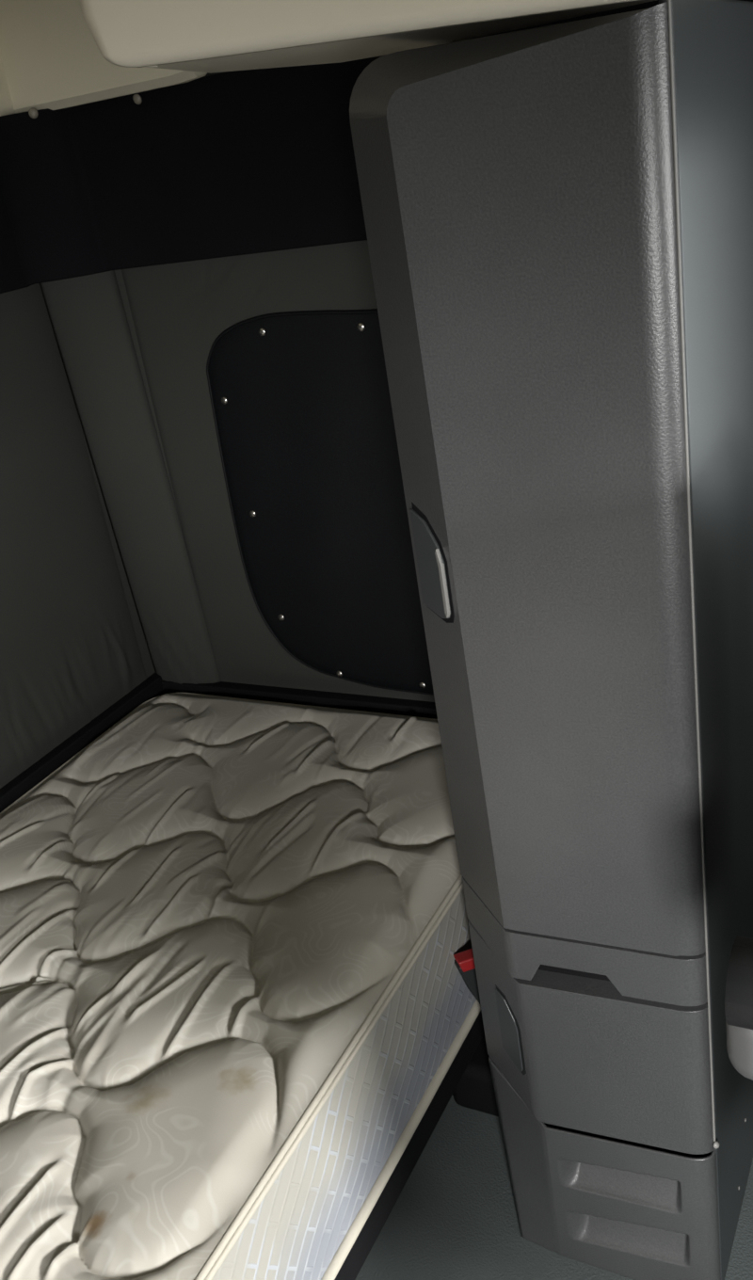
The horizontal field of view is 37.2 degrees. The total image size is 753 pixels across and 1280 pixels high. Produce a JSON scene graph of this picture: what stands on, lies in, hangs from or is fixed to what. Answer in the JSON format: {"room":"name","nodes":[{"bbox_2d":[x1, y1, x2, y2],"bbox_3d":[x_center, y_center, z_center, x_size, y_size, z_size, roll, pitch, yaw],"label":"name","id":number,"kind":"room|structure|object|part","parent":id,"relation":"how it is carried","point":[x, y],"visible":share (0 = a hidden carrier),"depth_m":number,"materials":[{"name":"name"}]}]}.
{"room":"vehicle interior","nodes":[
{"label":"vehicle interior","id":0,"kind":"room"},
{"bbox_2d":[72,397,155,678],"bbox_3d":[-1.116,0.138,1.357,0.060,1.950,2.380,4,27,28],"label":"wall","id":1,"kind":"structure","parent":0,"point":[148,665],"depth_m":2.37,"materials":[{"name":"grey fabric"}]},
{"bbox_2d":[0,54,15,116],"bbox_3d":[-1.108,-0.569,0.950,0.188,0.340,2.350,4,27,28],"label":"trim","id":2,"kind":"structure","parent":1,"relation":"attached to","point":[6,102],"depth_m":1.90,"materials":[{"name":"beige plastic"}]},
{"bbox_2d":[0,283,146,788],"bbox_3d":[-0.929,0.055,1.613,0.015,0.885,1.660,4,27,28],"label":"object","id":3,"kind":"structure","parent":1,"relation":"attached to","point":[70,650],"depth_m":2.14,"materials":[{"name":"grey fabric"}]},
{"bbox_2d":[0,672,164,812],"bbox_3d":[-0.838,0.517,1.838,0.030,0.192,1.700,4,27,28],"label":"trim","id":4,"kind":"structure","parent":1,"relation":"attached to","point":[152,687],"depth_m":2.23,"materials":[{"name":"black plastic"}]},
{"bbox_2d":[0,0,752,293],"bbox_3d":[-0.456,-0.274,0.800,1.546,0.284,2.286,4,27,28],"label":"trim","id":5,"kind":"structure","parent":1,"relation":"attached to","point":[235,163],"depth_m":1.89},
{"bbox_2d":[113,71,226,538],"bbox_3d":[0.813,-0.286,1.583,3.200,1.950,0.060,4,27,28],"label":"wall","id":6,"kind":"structure","parent":0,"point":[119,275],"depth_m":2.12,"materials":[{"name":"grey fabric"}]},
{"bbox_2d":[28,108,38,118],"bbox_3d":[-0.584,-0.903,1.920,0.017,0.017,0.040,-7,24,6],"label":"button","id":7,"kind":"object","parent":6,"relation":"attached to","point":[33,113],"visible":0.98,"depth_m":1.90,"materials":[{"name":"plastic"}]},
{"bbox_2d":[0,0,207,113],"bbox_3d":[-0.527,-1.024,1.747,0.463,0.340,0.192,4,27,28],"label":"trim","id":8,"kind":"structure","parent":6,"relation":"attached to","point":[51,57],"depth_m":1.83,"materials":[{"name":"beige plastic"}]},
{"bbox_2d":[39,270,221,684],"bbox_3d":[-0.505,-0.412,2.182,0.171,1.150,0.069,4,27,28],"label":"trim","id":9,"kind":"structure","parent":6,"relation":"attached to","point":[87,313],"depth_m":2.21,"materials":[{"name":"grey fabric"}]},
{"bbox_2d":[132,93,142,104],"bbox_3d":[-0.390,-0.905,1.866,0.017,0.021,0.040,4,27,28],"label":"button","id":10,"kind":"object","parent":6,"relation":"attached to","point":[137,99],"visible":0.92,"depth_m":1.85,"materials":[{"name":"plastic"}]},
{"bbox_2d":[121,240,434,702],"bbox_3d":[0.213,-0.261,1.892,1.425,0.885,0.018,4,27,28],"label":"wall panel","id":11,"kind":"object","parent":6,"relation":"attached to","point":[179,311],"depth_m":2.10,"materials":[{"name":"grey fabric"}]},
{"bbox_2d":[161,680,437,719],"bbox_3d":[-0.014,0.197,2.258,0.990,0.182,0.030,4,27,28],"label":"trim","id":12,"kind":"structure","parent":6,"relation":"attached to","point":[302,696],"depth_m":2.27,"materials":[{"name":"black plastic"}]},
{"bbox_2d":[206,308,433,695],"bbox_3d":[0.024,-0.225,2.001,0.687,0.729,0.016,4,27,28],"label":"window cover","id":13,"kind":"structure","parent":6,"relation":"in","point":[300,400],"depth_m":2.05,"materials":[{"name":"black fabric"}]},
{"bbox_2d":[354,1095,752,1279],"bbox_3d":[0.420,1.142,1.030,3.200,0.060,2.500,4,27,28],"label":"floor","id":14,"kind":"structure","parent":0,"point":[454,1217],"depth_m":1.66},
{"bbox_2d":[334,1010,484,1279],"bbox_3d":[-0.474,0.890,1.570,0.897,0.228,2.045,4,27,28],"label":"frame","id":15,"kind":"object","parent":14,"relation":"on","point":[360,1249],"visible":0.02,"depth_m":1.57,"materials":[{"name":"black plastic"}]},
{"bbox_2d":[0,692,480,1279],"bbox_3d":[-0.507,0.662,1.464,0.915,0.278,2.030,4,27,28],"label":"mattress","id":16,"kind":"object","parent":15,"relation":"on","point":[234,998],"visible":0.86,"depth_m":1.52,"materials":[{"name":"beige fabric"}]},
{"bbox_2d":[453,948,479,1004],"bbox_3d":[0.175,0.629,1.708,0.066,0.386,0.030,-15,24,-12],"label":"seat belt buckle","id":17,"kind":"object","parent":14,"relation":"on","point":[464,962],"visible":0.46,"depth_m":1.63,"materials":[{"name":"plastic"}]},
{"bbox_2d":[452,1034,498,1116],"bbox_3d":[0.294,0.637,2.005,0.155,0.100,0.490,4,27,28],"label":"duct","id":18,"kind":"object","parent":14,"relation":"on","point":[474,1090],"visible":0.12,"depth_m":1.82,"materials":[{"name":"black plastic"}]},
{"bbox_2d":[349,0,752,1279],"bbox_3d":[0.348,0.042,1.520,0.330,1.551,0.665,4,27,28],"label":"wardrobe","id":19,"kind":"object","parent":14,"relation":"on","point":[558,218],"visible":1,"depth_m":1.15,"materials":[{"name":"plastic"}]},
{"bbox_3d":[0.060,-0.081,1.231,0.004,0.117,0.068,-18,25,-18],"label":"lever","id":20,"kind":"part","parent":19,"relation":"part of","materials":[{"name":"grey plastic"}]},
{"bbox_3d":[0.065,-0.083,1.230,0.005,0.130,0.073,-18,25,-18],"label":"pull handle","id":21,"kind":"part","parent":19,"relation":"part of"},
{"bbox_3d":[0.175,0.517,1.479,0.003,0.115,0.044,-20,26,-23],"label":"lever","id":22,"kind":"part","parent":19,"relation":"part of","materials":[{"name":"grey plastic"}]},
{"bbox_3d":[0.169,-0.093,1.171,0.324,0.969,0.072,4,27,28],"label":"door","id":23,"kind":"part","parent":19,"relation":"part of","materials":[{"name":"grey plastic"}]},
{"bbox_3d":[0.247,0.372,1.379,0.324,0.092,0.072,4,27,28],"label":"drawer rail","id":24,"kind":"part","parent":19,"relation":"part of","materials":[{"name":"grey plastic"}]},
{"bbox_3d":[0.271,0.515,1.444,0.324,0.263,0.072,4,27,28],"label":"door","id":25,"kind":"part","parent":19,"relation":"part of","materials":[{"name":"grey plastic"}]},
{"bbox_3d":[0.309,0.742,1.545,0.324,0.281,0.071,4,27,28],"label":"kick panel","id":26,"kind":"part","parent":19,"relation":"part of","materials":[{"name":"grey plastic"}]},
{"bbox_3d":[0.489,0.047,1.456,0.012,1.550,0.643,4,27,28],"label":"panel","id":27,"kind":"part","parent":19,"relation":"part of","materials":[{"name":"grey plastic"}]},
{"bbox_2d":[724,935,752,1080],"bbox_3d":[0.698,0.410,1.052,0.600,1.160,0.613,4,27,28],"label":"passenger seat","id":28,"kind":"object","parent":14,"relation":"on","point":[739,984],"visible":1,"depth_m":0.84,"materials":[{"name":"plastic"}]},
{"bbox_3d":[0.454,0.271,0.767,0.406,0.075,0.066,4,27,28],"label":"armrest","id":29,"kind":"part","parent":28,"relation":"part of","materials":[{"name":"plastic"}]},
{"bbox_3d":[0.117,-0.671,0.217,3.200,0.060,2.500,4,27,28],"label":"ceiling","id":30,"kind":"structure","parent":0,"visible":0},
{"bbox_2d":[79,0,655,73],"bbox_3d":[0.261,-0.719,0.886,1.258,0.437,0.300,4,27,28],"label":"upper cabinet","id":31,"kind":"object","parent":30,"relation":"attached to","point":[201,36],"visible":0.99,"depth_m":1.02,"materials":[{"name":"beige plastic"}]}
]}

